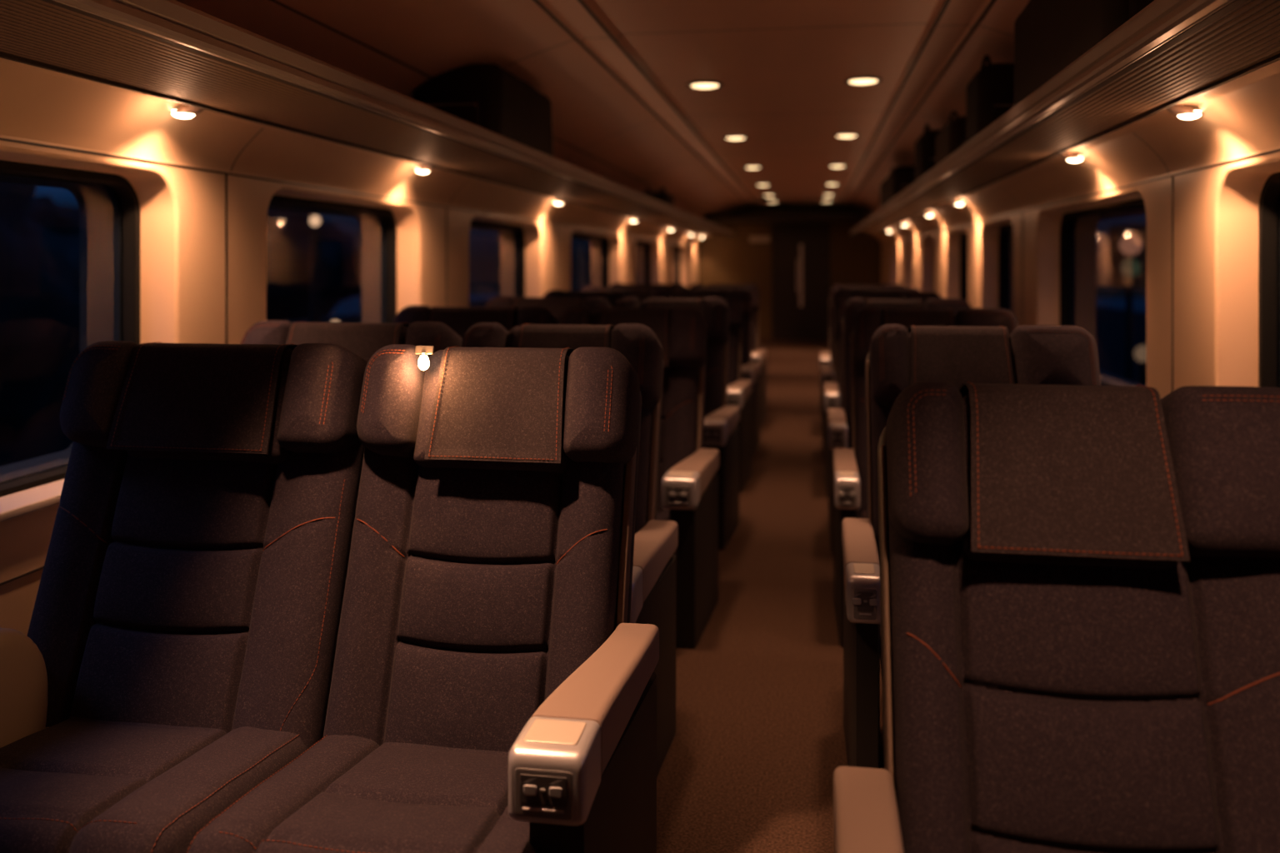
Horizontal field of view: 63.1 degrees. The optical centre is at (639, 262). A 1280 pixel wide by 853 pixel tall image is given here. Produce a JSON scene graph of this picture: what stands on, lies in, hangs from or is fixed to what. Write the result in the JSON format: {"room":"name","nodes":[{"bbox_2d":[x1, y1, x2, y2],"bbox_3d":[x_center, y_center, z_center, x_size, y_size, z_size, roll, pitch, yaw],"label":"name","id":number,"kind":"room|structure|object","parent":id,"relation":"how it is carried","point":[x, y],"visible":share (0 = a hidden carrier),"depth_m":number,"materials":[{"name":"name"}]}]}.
{"room":"train carriage","nodes":[
{"label":"train carriage","id":0,"kind":"room"},
{"bbox_2d":[0,57,710,728],"bbox_3d":[-0.494,0.423,8.133,0.370,1.734,19.100,0,0,9],"label":"wall","id":1,"kind":"structure","parent":0,"point":[182,210],"depth_m":3.30,"materials":[{"name":"beige plastic"}]},
{"bbox_2d":[0,565,44,585],"bbox_3d":[-0.547,0.743,8.142,0.003,0.005,19.100,0,0,9],"label":"trim","id":2,"kind":"structure","parent":1,"relation":"attached to","point":[41,567],"depth_m":2.46,"materials":[{"name":"grey"}]},
{"bbox_2d":[0,160,139,522],"bbox_3d":[-1.678,0.165,2.008,0.306,0.870,2.230,0,0,9],"label":"window","id":3,"kind":"structure","parent":1,"relation":"in","point":[108,204],"depth_m":3.06,"materials":[{"name":"black rubber"}]},
{"bbox_2d":[170,104,204,119],"bbox_3d":[-1.249,-0.417,2.886,0.088,0.040,0.084,0,0,9],"label":"wall lamp","id":4,"kind":"object","parent":1,"relation":"attached to","point":[183,112],"visible":0.94,"depth_m":2.86,"materials":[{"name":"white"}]},
{"bbox_2d":[225,127,264,344],"bbox_3d":[-1.265,0.419,3.334,0.118,1.701,0.026,0,0,9],"label":"trim","id":5,"kind":"structure","parent":1,"relation":"attached to","point":[226,175],"depth_m":3.33,"materials":[{"name":"grey"}]},
{"bbox_2d":[267,195,396,323],"bbox_3d":[-1.305,0.165,4.319,0.306,0.870,1.450,0,0,9],"label":"window","id":6,"kind":"structure","parent":1,"relation":"in","point":[377,227],"depth_m":4.99,"materials":[{"name":"black rubber"}]},
{"bbox_2d":[0,137,697,245],"bbox_3d":[-0.547,-0.284,8.142,0.003,0.005,19.100,0,0,9],"label":"trim","id":7,"kind":"structure","parent":1,"relation":"attached to","point":[2,139],"depth_m":3.36,"materials":[{"name":"grey"}]},
{"bbox_2d":[0,0,733,235],"bbox_3d":[-0.213,-0.437,7.227,0.497,0.074,17.400,0,0,9],"label":"luggage rack","id":8,"kind":"object","parent":1,"relation":"attached to","point":[171,50],"visible":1,"depth_m":2.52,"materials":[{"name":"grey"}]},
{"bbox_2d":[413,63,553,156],"bbox_3d":[-0.674,-0.658,4.605,0.380,0.425,0.973,0,0,9],"label":"duffel bag","id":9,"kind":"object","parent":8,"relation":"on","point":[487,96],"visible":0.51,"depth_m":4.19,"materials":[{"name":"black fabric"}]},
{"bbox_2d":[640,186,674,206],"bbox_3d":[0.141,-0.573,9.589,0.300,0.254,0.473,0,0,9],"label":"backpack","id":10,"kind":"object","parent":8,"relation":"on","point":[663,197],"visible":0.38,"depth_m":9.39,"materials":[{"name":"black fabric"}]},
{"bbox_2d":[415,165,434,174],"bbox_3d":[-0.960,-0.417,4.673,0.088,0.040,0.084,0,0,9],"label":"wall lamp","id":11,"kind":"object","parent":1,"relation":"attached to","point":[422,169],"visible":0.91,"depth_m":4.64,"materials":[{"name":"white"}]},
{"bbox_2d":[446,181,466,306],"bbox_3d":[-0.936,0.419,5.368,0.118,1.701,0.026,0,0,9],"label":"trim","id":12,"kind":"structure","parent":1,"relation":"attached to","point":[466,182],"depth_m":5.37,"materials":[{"name":"grey"}]},
{"bbox_2d":[470,220,524,298],"bbox_3d":[-0.948,0.165,6.525,0.306,0.870,1.580,0,0,9],"label":"window frame","id":13,"kind":"structure","parent":1,"relation":"in","point":[512,237],"depth_m":7.26,"materials":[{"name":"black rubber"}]},
{"bbox_2d":[554,199,565,204],"bbox_3d":[-0.550,-0.417,7.210,0.088,0.040,0.084,0,0,9],"label":"wall lamp","id":14,"kind":"object","parent":1,"relation":"attached to","point":[558,202],"visible":0.94,"depth_m":7.18,"materials":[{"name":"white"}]},
{"bbox_2d":[556,205,572,289],"bbox_3d":[-0.555,0.419,7.727,0.118,1.701,0.026,0,0,9],"label":"trim","id":15,"kind":"structure","parent":1,"relation":"attached to","point":[572,205],"depth_m":7.72,"materials":[{"name":"grey plastic"}]},
{"bbox_2d":[570,232,609,287],"bbox_3d":[-0.502,0.165,9.284,0.306,0.870,2.210,0,0,9],"label":"window","id":16,"kind":"structure","parent":1,"relation":"in","point":[600,245],"depth_m":10.33,"materials":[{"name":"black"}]},
{"bbox_2d":[635,240,650,284],"bbox_3d":[-0.035,0.165,12.177,0.306,0.870,1.930,0,0,9],"label":"window","id":17,"kind":"structure","parent":1,"relation":"in","point":[643,248],"depth_m":13.09,"materials":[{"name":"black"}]},
{"bbox_2d":[665,239,667,284],"bbox_3d":[0.404,0.419,13.660,0.118,1.701,0.026,0,0,9],"label":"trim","id":18,"kind":"structure","parent":1,"relation":"attached to","point":[667,239],"depth_m":13.66,"materials":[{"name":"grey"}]},
{"bbox_2d":[671,245,679,283],"bbox_3d":[0.449,0.165,15.173,0.306,0.870,1.900,0,0,9],"label":"window","id":19,"kind":"structure","parent":1,"relation":"in","point":[675,249],"depth_m":16.07,"materials":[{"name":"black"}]},
{"bbox_2d":[175,0,1029,218],"bbox_3d":[0.943,-0.725,7.901,3.120,0.590,19.100,0,0,9],"label":"ceiling","id":20,"kind":"structure","parent":0,"point":[785,72],"depth_m":4.89,"materials":[{"name":"brown paint"}]},
{"bbox_2d":[270,0,710,214],"bbox_3d":[-0.212,-0.744,8.088,0.008,0.004,19.100,0,0,9],"label":"trim","id":21,"kind":"structure","parent":20,"relation":"attached to","point":[273,1],"depth_m":3.65,"materials":[{"name":"grey"}]},
{"bbox_2d":[533,0,749,206],"bbox_3d":[0.326,-0.930,8.001,0.014,0.004,19.100,0,0,9],"label":"trim","id":22,"kind":"structure","parent":20,"relation":"attached to","point":[537,2],"depth_m":5.10,"materials":[{"name":"grey"}]},
{"bbox_2d":[577,0,759,206],"bbox_3d":[0.478,-0.930,7.976,0.014,0.004,19.100,0,0,9],"label":"trim","id":23,"kind":"structure","parent":20,"relation":"attached to","point":[581,2],"depth_m":5.10,"materials":[{"name":"grey"}]},
{"bbox_2d":[686,81,723,89],"bbox_3d":[0.350,-0.953,5.616,0.200,0.022,0.200,0,0,9],"label":"recessed light","id":24,"kind":"object","parent":20,"relation":"in","point":[697,85],"visible":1,"depth_m":5.58,"materials":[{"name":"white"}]},
{"bbox_2d":[722,135,748,139],"bbox_3d":[0.733,-0.953,7.985,0.200,0.022,0.200,0,0,9],"label":"recessed light","id":25,"kind":"object","parent":20,"relation":"in","point":[727,137],"visible":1,"depth_m":7.94,"materials":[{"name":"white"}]},
{"bbox_2d":[742,165,762,169],"bbox_3d":[1.132,-0.953,10.453,0.200,0.022,0.200,0,0,9],"label":"recessed light","id":26,"kind":"object","parent":20,"relation":"in","point":[746,167],"visible":1,"depth_m":10.39,"materials":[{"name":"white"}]},
{"bbox_2d":[502,23,1014,68],"bbox_3d":[0.341,-0.713,4.301,2.940,0.490,0.008,0,0,9],"label":"trim","id":27,"kind":"structure","parent":20,"relation":"attached to","point":[908,23],"depth_m":4.28,"materials":[{"name":"grey"}]},
{"bbox_2d":[827,165,847,167],"bbox_3d":[1.956,-0.953,10.320,0.200,0.022,0.200,0,0,9],"label":"recessed light","id":28,"kind":"object","parent":20,"relation":"in","point":[829,166],"visible":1,"depth_m":10.27,"materials":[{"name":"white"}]},
{"bbox_2d":[833,133,859,138],"bbox_3d":[1.558,-0.953,7.852,0.200,0.022,0.200,0,0,9],"label":"recessed light","id":29,"kind":"object","parent":20,"relation":"in","point":[843,135],"visible":1,"depth_m":7.80,"materials":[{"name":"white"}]},
{"bbox_2d":[844,76,882,84],"bbox_3d":[1.175,-0.953,5.483,0.200,0.022,0.200,0,0,9],"label":"recessed light","id":30,"kind":"object","parent":20,"relation":"in","point":[861,80],"visible":1,"depth_m":5.44,"materials":[{"name":"white"}]},
{"bbox_2d":[838,0,950,206],"bbox_3d":[1.752,-0.930,7.770,0.014,0.004,19.100,0,0,9],"label":"trim","id":31,"kind":"structure","parent":20,"relation":"attached to","point":[945,5],"depth_m":5.10,"materials":[{"name":"grey"}]},
{"bbox_2d":[848,0,995,205],"bbox_3d":[1.910,-0.930,7.745,0.014,0.004,19.100,0,0,9],"label":"trim","id":32,"kind":"structure","parent":20,"relation":"attached to","point":[992,2],"depth_m":5.10,"materials":[{"name":"grey"}]},
{"bbox_2d":[656,340,884,852],"bbox_3d":[0.943,1.320,7.901,3.060,0.060,19.200,0,0,9],"label":"floor","id":33,"kind":"structure","parent":0,"point":[757,746],"depth_m":3.27,"materials":[{"name":"carpet"}]},
{"bbox_2d":[0,340,367,852],"bbox_3d":[-0.988,0.732,2.029,0.691,1.116,0.891,0,0,9],"label":"seat","id":34,"kind":"object","parent":33,"relation":"on","point":[177,654],"visible":0.95,"depth_m":2.16,"materials":[{"name":"grey fabric"}]},
{"bbox_2d":[0,717,311,852],"bbox_3d":[-0.952,0.982,1.855,0.551,0.236,0.534,0,0,9],"label":"seat cushion","id":35,"kind":"object","parent":34,"relation":"on","point":[72,785],"depth_m":1.81,"materials":[{"name":"grey fabric"}]},
{"bbox_2d":[125,347,293,464],"bbox_3d":[-0.928,0.318,2.312,0.366,0.261,0.190,0,0,9],"label":"headrest pillow","id":36,"kind":"object","parent":34,"relation":"on","point":[177,392],"depth_m":2.24,"materials":[{"name":"grey fabric"}]},
{"bbox_2d":[240,320,462,362],"bbox_3d":[-0.922,0.732,2.849,0.691,1.116,0.891,0,0,9],"label":"seat","id":37,"kind":"object","parent":33,"relation":"on","point":[362,339],"visible":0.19,"depth_m":3.08,"materials":[{"name":"grey fabric"}]},
{"bbox_2d":[398,325,407,344],"bbox_3d":[-0.861,0.318,3.132,0.366,0.261,0.190,0,0,9],"label":"headrest pillow","id":38,"kind":"object","parent":37,"relation":"on","point":[402,329],"depth_m":3.08,"materials":[{"name":"grey fabric"}]},
{"bbox_2d":[186,344,659,852],"bbox_3d":[-0.312,0.732,1.927,0.654,1.115,0.878,0,0,9],"label":"seat","id":39,"kind":"object","parent":33,"relation":"on","point":[493,688],"visible":1,"depth_m":2.04,"materials":[{"name":"grey fabric"}]},
{"bbox_2d":[188,735,540,852],"bbox_3d":[-0.384,0.983,1.764,0.552,0.234,0.533,0,0,9],"label":"seat cushion","id":40,"kind":"object","parent":39,"relation":"on","point":[346,793],"depth_m":1.71,"materials":[{"name":"grey fabric"}]},
{"bbox_2d":[415,345,434,370],"bbox_3d":[-0.448,0.199,2.167,0.031,0.051,0.036,0,0,-44],"label":"lamp","id":41,"kind":"object","parent":39,"relation":"attached to","point":[423,362],"visible":1,"depth_m":2.16,"materials":[{"name":"grey metal"}]},
{"bbox_2d":[413,350,569,474],"bbox_3d":[-0.300,0.318,2.211,0.322,0.261,0.190,0,0,9],"label":"headrest pillow","id":42,"kind":"object","parent":39,"relation":"on","point":[517,397],"depth_m":2.14,"materials":[{"name":"grey fabric"}]},
{"bbox_2d":[393,305,559,338],"bbox_3d":[-0.723,0.732,3.952,0.691,1.116,0.891,0,0,9],"label":"seat","id":43,"kind":"object","parent":33,"relation":"on","point":[460,319],"visible":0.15,"depth_m":4.18,"materials":[{"name":"grey fabric"}]},
{"bbox_2d":[512,309,518,328],"bbox_3d":[-0.663,0.318,4.235,0.366,0.261,0.190,0,0,9],"label":"headrest pillow","id":44,"kind":"object","parent":43,"relation":"on","point":[515,312],"depth_m":4.18,"materials":[{"name":"grey fabric"}]},
{"bbox_2d":[485,295,613,322],"bbox_3d":[-0.530,0.732,5.146,0.691,1.116,0.891,0,0,9],"label":"seat","id":45,"kind":"object","parent":33,"relation":"on","point":[557,306],"visible":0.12,"depth_m":5.38,"materials":[{"name":"grey fabric"}]},
{"bbox_2d":[461,322,678,776],"bbox_3d":[-0.245,0.732,2.747,0.654,1.115,0.878,0,0,9],"label":"seat","id":46,"kind":"object","parent":33,"relation":"on","point":[653,584],"visible":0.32,"depth_m":2.89,"materials":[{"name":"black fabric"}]},
{"bbox_2d":[505,326,611,348],"bbox_3d":[-0.233,0.318,3.031,0.322,0.261,0.190,0,0,9],"label":"headrest pillow","id":47,"kind":"object","parent":46,"relation":"on","point":[519,337],"depth_m":2.98,"materials":[{"name":"grey fabric"}]},
{"bbox_2d":[542,290,646,308],"bbox_3d":[-0.344,0.732,6.301,0.691,1.116,0.891,0,0,9],"label":"seat","id":48,"kind":"object","parent":33,"relation":"on","point":[613,297],"visible":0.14,"depth_m":6.54,"materials":[{"name":"grey fabric"}]},
{"bbox_2d":[581,285,669,299],"bbox_3d":[-0.168,0.732,7.387,0.691,1.116,0.891,0,0,9],"label":"seat","id":49,"kind":"object","parent":33,"relation":"on","point":[647,292],"visible":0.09,"depth_m":7.62,"materials":[{"name":"grey fabric"}]},
{"bbox_2d":[558,306,719,649],"bbox_3d":[-0.047,0.732,3.849,0.654,1.115,0.878,0,0,9],"label":"seat","id":50,"kind":"object","parent":33,"relation":"on","point":[687,490],"visible":0.41,"depth_m":3.92,"materials":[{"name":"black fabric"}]},
{"bbox_2d":[590,309,669,374],"bbox_3d":[-0.035,0.318,4.134,0.322,0.261,0.190,0,0,9],"label":"headrest pillow","id":51,"kind":"object","parent":50,"relation":"on","point":[658,320],"depth_m":4.07,"materials":[{"name":"grey fabric"}]},
{"bbox_2d":[656,509,677,571],"bbox_3d":[-0.118,0.983,3.686,0.552,0.234,0.533,0,0,9],"label":"armrest","id":52,"kind":"object","parent":50,"relation":"on","point":[662,514],"depth_m":3.56,"materials":[{"name":"grey fabric"}]},
{"bbox_2d":[610,283,684,295],"bbox_3d":[0.007,0.732,8.473,0.691,1.116,0.891,0,0,9],"label":"seat","id":53,"kind":"object","parent":33,"relation":"on","point":[672,287],"visible":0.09,"depth_m":8.71,"materials":[{"name":"grey fabric"}]},
{"bbox_2d":[615,296,739,549],"bbox_3d":[0.146,0.732,5.044,0.654,1.115,0.878,0,0,9],"label":"seat","id":54,"kind":"object","parent":33,"relation":"on","point":[721,430],"visible":0.32,"depth_m":5.13,"materials":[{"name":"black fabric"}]},
{"bbox_2d":[640,299,700,312],"bbox_3d":[0.158,0.318,5.328,0.322,0.261,0.190,0,0,9],"label":"headrest pillow","id":55,"kind":"object","parent":54,"relation":"on","point":[647,303],"depth_m":5.28,"materials":[{"name":"grey fabric"}]},
{"bbox_2d":[650,290,752,493],"bbox_3d":[0.333,0.732,6.199,0.654,1.115,0.878,0,0,9],"label":"seat","id":56,"kind":"object","parent":33,"relation":"on","point":[739,390],"visible":0.28,"depth_m":6.30,"materials":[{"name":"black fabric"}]},
{"bbox_2d":[670,292,720,298],"bbox_3d":[0.345,0.318,6.483,0.322,0.261,0.190,0,0,9],"label":"headrest pillow","id":57,"kind":"object","parent":56,"relation":"on","point":[675,295],"depth_m":6.44,"materials":[{"name":"grey fabric"}]},
{"bbox_2d":[672,286,760,455],"bbox_3d":[0.508,0.732,7.285,0.654,1.115,0.878,0,0,9],"label":"seat","id":58,"kind":"object","parent":33,"relation":"on","point":[750,371],"visible":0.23,"depth_m":7.39,"materials":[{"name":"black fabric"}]},
{"bbox_2d":[689,283,766,429],"bbox_3d":[0.684,0.732,8.371,0.654,1.115,0.878,0,0,9],"label":"seat","id":59,"kind":"object","parent":33,"relation":"on","point":[757,355],"visible":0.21,"depth_m":8.49,"materials":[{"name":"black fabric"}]},
{"bbox_2d":[820,284,906,433],"bbox_3d":[1.748,0.733,8.077,0.702,1.115,0.882,0,0,9],"label":"seat","id":60,"kind":"object","parent":33,"relation":"on","point":[826,357],"visible":0.2,"depth_m":8.28,"materials":[{"name":"grey fabric"}]},
{"bbox_2d":[821,287,920,459],"bbox_3d":[1.581,0.733,7.041,0.702,1.115,0.882,0,0,9],"label":"seat","id":61,"kind":"object","parent":33,"relation":"on","point":[828,372],"visible":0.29,"depth_m":7.24,"materials":[{"name":"grey fabric"}]},
{"bbox_2d":[824,291,941,497],"bbox_3d":[1.409,0.733,5.974,0.702,1.115,0.882,0,0,9],"label":"seat","id":62,"kind":"object","parent":33,"relation":"on","point":[832,390],"visible":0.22,"depth_m":6.17,"materials":[{"name":"grey fabric"}]},
{"bbox_2d":[827,297,971,554],"bbox_3d":[1.230,0.733,4.869,0.702,1.115,0.882,0,0,9],"label":"seat","id":63,"kind":"object","parent":33,"relation":"on","point":[839,420],"visible":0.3,"depth_m":5.05,"materials":[{"name":"grey fabric"}]},
{"bbox_2d":[832,307,1018,647],"bbox_3d":[1.051,0.733,3.763,0.702,1.115,0.882,0,0,9],"label":"seat","id":64,"kind":"object","parent":33,"relation":"on","point":[849,465],"visible":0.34,"depth_m":3.94,"materials":[{"name":"grey fabric"}]},
{"bbox_2d":[859,510,867,519],"bbox_3d":[1.067,0.982,3.585,0.598,0.236,0.535,0,0,9],"label":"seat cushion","id":65,"kind":"object","parent":64,"relation":"on","point":[862,514],"depth_m":3.80,"materials":[{"name":"grey fabric"}]},
{"bbox_2d":[881,313,956,326],"bbox_3d":[1.080,0.318,4.045,0.286,0.261,0.190,0,0,9],"label":"headrest pillow","id":66,"kind":"object","parent":64,"relation":"on","point":[904,319],"depth_m":3.99,"materials":[{"name":"grey fabric"}]},
{"bbox_2d":[841,324,1100,769],"bbox_3d":[0.876,0.733,2.677,0.702,1.115,0.882,0,0,9],"label":"seat","id":67,"kind":"object","parent":33,"relation":"on","point":[897,358],"visible":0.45,"depth_m":2.85,"materials":[{"name":"grey fabric"}]},
{"bbox_2d":[880,624,881,672],"bbox_3d":[0.892,0.982,2.499,0.598,0.236,0.535,0,0,9],"label":"seat cushion","id":68,"kind":"object","parent":67,"relation":"on","point":[880,624],"depth_m":2.73,"materials":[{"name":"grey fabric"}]},
{"bbox_2d":[908,331,1012,384],"bbox_3d":[0.905,0.318,2.959,0.286,0.261,0.190,0,0,9],"label":"headrest pillow","id":69,"kind":"object","parent":67,"relation":"on","point":[952,357],"depth_m":2.89,"materials":[{"name":"grey fabric"}]},
{"bbox_2d":[833,380,1279,852],"bbox_3d":[0.587,0.733,1.250,0.702,1.115,0.882,0,0,9],"label":"seat","id":70,"kind":"object","parent":33,"relation":"on","point":[1080,584],"visible":1,"depth_m":1.43,"materials":[{"name":"grey fabric"}]},
{"bbox_2d":[961,393,1179,569],"bbox_3d":[0.616,0.318,1.531,0.286,0.261,0.190,0,0,9],"label":"headrest pillow","id":71,"kind":"object","parent":70,"relation":"on","point":[1110,462],"depth_m":1.46,"materials":[{"name":"grey fabric"}]},
{"bbox_2d":[697,204,880,339],"bbox_3d":[2.471,0.140,17.358,3.060,2.300,0.060,0,0,9],"label":"wall","id":72,"kind":"structure","parent":0,"point":[855,259],"depth_m":17.39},
{"bbox_2d":[749,235,769,242],"bbox_3d":[2.001,-0.390,17.395,0.340,0.100,0.008,0,0,9],"label":"notice sign","id":73,"kind":"object","parent":72,"relation":"attached to","point":[752,238],"visible":1,"depth_m":17.39,"materials":[{"name":"beige"}]},
{"bbox_2d":[702,213,872,223],"bbox_3d":[2.338,-0.695,16.539,3.020,0.070,1.600,0,0,9],"label":"trim","id":74,"kind":"structure","parent":72,"relation":"attached to","point":[852,217],"depth_m":15.88,"materials":[{"name":"black paint"}]},
{"bbox_2d":[771,222,829,340],"bbox_3d":[2.675,0.290,17.307,0.960,2.000,0.116,0,0,9],"label":"door","id":75,"kind":"structure","parent":72,"relation":"in","point":[800,251],"depth_m":17.31,"materials":[{"name":"black paint"}]},
{"bbox_2d":[866,60,1279,399],"bbox_3d":[2.379,0.423,7.669,0.370,1.734,19.100,0,0,9],"label":"wall","id":76,"kind":"structure","parent":0,"point":[1216,208],"depth_m":3.43,"materials":[{"name":"beige laminate"}]},
{"bbox_2d":[925,215,939,294],"bbox_3d":[2.678,0.419,9.545,0.118,1.701,0.026,0,0,9],"label":"trim","id":77,"kind":"structure","parent":76,"relation":"attached to","point":[926,216],"depth_m":9.53,"materials":[{"name":"grey plastic"}]},
{"bbox_2d":[950,200,964,205],"bbox_3d":[2.228,-0.417,7.308,0.088,0.040,0.084,0,0,9],"label":"wall lamp","id":78,"kind":"object","parent":76,"relation":"attached to","point":[958,202],"visible":0.95,"depth_m":7.28,"materials":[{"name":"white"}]},
{"bbox_2d":[960,232,967,301],"bbox_3d":[2.692,0.165,8.403,0.306,0.870,1.250,0,0,9],"label":"window","id":79,"kind":"structure","parent":76,"relation":"in","point":[963,239],"depth_m":8.97,"materials":[{"name":"black glass"}]},
{"bbox_2d":[960,207,973,308],"bbox_3d":[2.359,0.419,7.570,0.118,1.701,0.026,0,0,9],"label":"trim","id":80,"kind":"structure","parent":76,"relation":"attached to","point":[961,207],"depth_m":7.55,"materials":[{"name":"grey plastic"}]},
{"bbox_2d":[998,223,1013,314],"bbox_3d":[2.404,0.165,6.621,0.306,0.870,1.160,0,0,9],"label":"window","id":81,"kind":"structure","parent":76,"relation":"in","point":[1005,237],"depth_m":7.14,"materials":[{"name":"black glass"}]},
{"bbox_2d":[1000,185,1022,325],"bbox_3d":[2.077,0.419,5.828,0.118,1.701,0.026,0,0,9],"label":"trim","id":82,"kind":"structure","parent":76,"relation":"attached to","point":[1000,186],"depth_m":5.81,"materials":[{"name":"grey plastic"}]},
{"bbox_2d":[849,0,1279,235],"bbox_3d":[1.901,-0.437,6.885,0.347,0.074,17.400,0,0,9],"label":"luggage rack","id":83,"kind":"object","parent":76,"relation":"attached to","point":[1169,53],"visible":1,"depth_m":2.51,"materials":[{"name":"grey"}]},
{"bbox_2d":[880,165,914,207],"bbox_3d":[2.293,-0.643,9.140,0.260,0.395,1.723,0,0,9],"label":"duffel bag","id":84,"kind":"object","parent":83,"relation":"on","point":[898,179],"visible":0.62,"depth_m":8.37,"materials":[{"name":"black fabric"}]},
{"bbox_2d":[914,124,941,181],"bbox_3d":[1.871,-0.658,6.524,0.260,0.424,0.473,0,0,9],"label":"backpack","id":85,"kind":"object","parent":83,"relation":"on","point":[925,147],"visible":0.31,"depth_m":6.35,"materials":[{"name":"black fabric"}]},
{"bbox_2d":[935,110,965,165],"bbox_3d":[1.679,-0.613,5.339,0.260,0.335,0.623,0,0,9],"label":"holdall","id":86,"kind":"object","parent":83,"relation":"on","point":[952,137],"visible":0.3,"depth_m":5.10,"materials":[{"name":"black fabric"}]},
{"bbox_2d":[965,55,1014,142],"bbox_3d":[1.520,-0.658,4.352,0.260,0.424,0.423,0,0,9],"label":"backpack","id":87,"kind":"object","parent":83,"relation":"on","point":[990,93],"visible":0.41,"depth_m":4.20,"materials":[{"name":"black fabric"}]},
{"bbox_2d":[1013,0,1154,106],"bbox_3d":[1.288,-0.678,2.920,0.260,0.465,1.173,0,0,9],"label":"suitcase","id":88,"kind":"object","parent":83,"relation":"on","point":[1050,35],"visible":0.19,"depth_m":2.87,"materials":[{"name":"black fabric"}]},
{"bbox_2d":[1060,152,1083,162],"bbox_3d":[1.717,-0.417,4.149,0.088,0.040,0.084,0,0,9],"label":"wall lamp","id":89,"kind":"object","parent":76,"relation":"attached to","point":[1070,157],"visible":0.92,"depth_m":4.12,"materials":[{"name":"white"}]},
{"bbox_2d":[882,149,1279,244],"bbox_3d":[2.432,-0.284,7.660,0.003,0.005,19.100,0,0,9],"label":"trim","id":90,"kind":"structure","parent":76,"relation":"attached to","point":[1277,150],"depth_m":3.69,"materials":[{"name":"grey"}]},
{"bbox_2d":[1060,198,1145,386],"bbox_3d":[2.070,0.165,4.553,0.306,0.870,1.810,0,0,9],"label":"window","id":91,"kind":"structure","parent":76,"relation":"in","point":[1077,228],"depth_m":5.38,"materials":[{"name":"black rubber"}]},
{"bbox_2d":[1132,132,1173,391],"bbox_3d":[1.690,0.419,3.434,0.118,1.701,0.026,0,0,9],"label":"trim","id":92,"kind":"structure","parent":76,"relation":"attached to","point":[1132,132],"depth_m":3.42,"materials":[{"name":"grey plastic"}]},
{"bbox_2d":[1165,105,1202,119],"bbox_3d":[1.516,-0.417,2.905,0.088,0.040,0.084,0,0,9],"label":"wall lamp","id":93,"kind":"object","parent":76,"relation":"attached to","point":[1183,112],"visible":0.98,"depth_m":2.88,"materials":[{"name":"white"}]},
{"bbox_2d":[1258,172,1279,387],"bbox_3d":[1.627,0.165,1.814,0.306,0.870,2.500,0,0,9],"label":"window","id":94,"kind":"structure","parent":76,"relation":"in","point":[1269,203],"depth_m":3.00,"materials":[{"name":"black glass"}]},
{"label":"outside","id":95,"kind":"structure","parent":0,"visible":0},
{"bbox_2d":[328,295,1146,316],"bbox_3d":[3.988,2.640,24.680,120.000,0.100,110.000,0,0,9],"label":"ground","id":96,"kind":"structure","parent":95,"point":[350,306],"depth_m":65.41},
{"bbox_2d":[26,195,79,241],"bbox_3d":[-9.036,0.769,15.707,3.708,3.657,3.759,0,0,38],"label":"tree","id":97,"kind":"object","parent":96,"relation":"on","point":[63,221],"visible":0.07,"depth_m":15.21,"materials":[{"name":"black plant"}]},
{"bbox_2d":[266,209,359,321],"bbox_3d":[-9.666,0.357,27.869,5.332,4.480,4.840,0,0,9],"label":"tree","id":98,"kind":"object","parent":96,"relation":"on","point":[287,232],"visible":0.4,"depth_m":26.45,"materials":[{"name":"black plant"}]},
{"bbox_2d":[309,215,320,322],"bbox_3d":[-2.808,1.090,9.000,0.100,3.000,0.100,0,0,9],"label":"street lamp","id":99,"kind":"object","parent":96,"relation":"on","point":[314,237],"visible":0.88,"depth_m":8.96,"materials":[{"name":"black metal"}]},
{"bbox_2d":[0,281,637,466],"bbox_3d":[-4.806,1.765,21.036,0.200,1.650,80.000,0,0,9],"label":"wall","id":100,"kind":"structure","parent":96,"relation":"on","point":[47,437],"depth_m":11.06,"materials":[{"name":"black"}]},
{"bbox_2d":[1096,305,1146,383],"bbox_3d":[9.607,1.790,18.707,0.200,1.600,80.000,0,0,9],"label":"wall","id":101,"kind":"structure","parent":96,"relation":"on","point":[1111,322],"depth_m":21.87,"materials":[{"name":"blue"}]},
{"bbox_2d":[1108,224,1146,380],"bbox_3d":[7.040,1.019,14.975,0.560,3.142,0.150,0,0,9],"label":"signal","id":102,"kind":"object","parent":96,"relation":"on","point":[1127,242],"visible":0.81,"depth_m":14.96,"materials":[{"name":"black metal"}]},
{"bbox_2d":[1119,234,1142,254],"bbox_3d":[7.032,-0.252,14.926,0.300,0.300,0.050,0,0,9],"label":"lamp","id":103,"kind":"object","parent":102,"relation":"attached to","point":[1129,244],"depth_m":14.91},
{"bbox_2d":[1120,259,1140,276],"bbox_3d":[7.032,0.078,14.926,0.260,0.260,0.050,0,0,9],"label":"lamp","id":104,"kind":"object","parent":102,"relation":"attached to","point":[1129,267],"depth_m":14.91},
{"bbox_2d":[1133,345,1146,386],"bbox_3d":[6.765,1.851,14.000,0.240,1.478,0.240,0,0,9],"label":"street lamp","id":105,"kind":"object","parent":96,"relation":"on","point":[1140,353],"visible":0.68,"depth_m":13.96,"materials":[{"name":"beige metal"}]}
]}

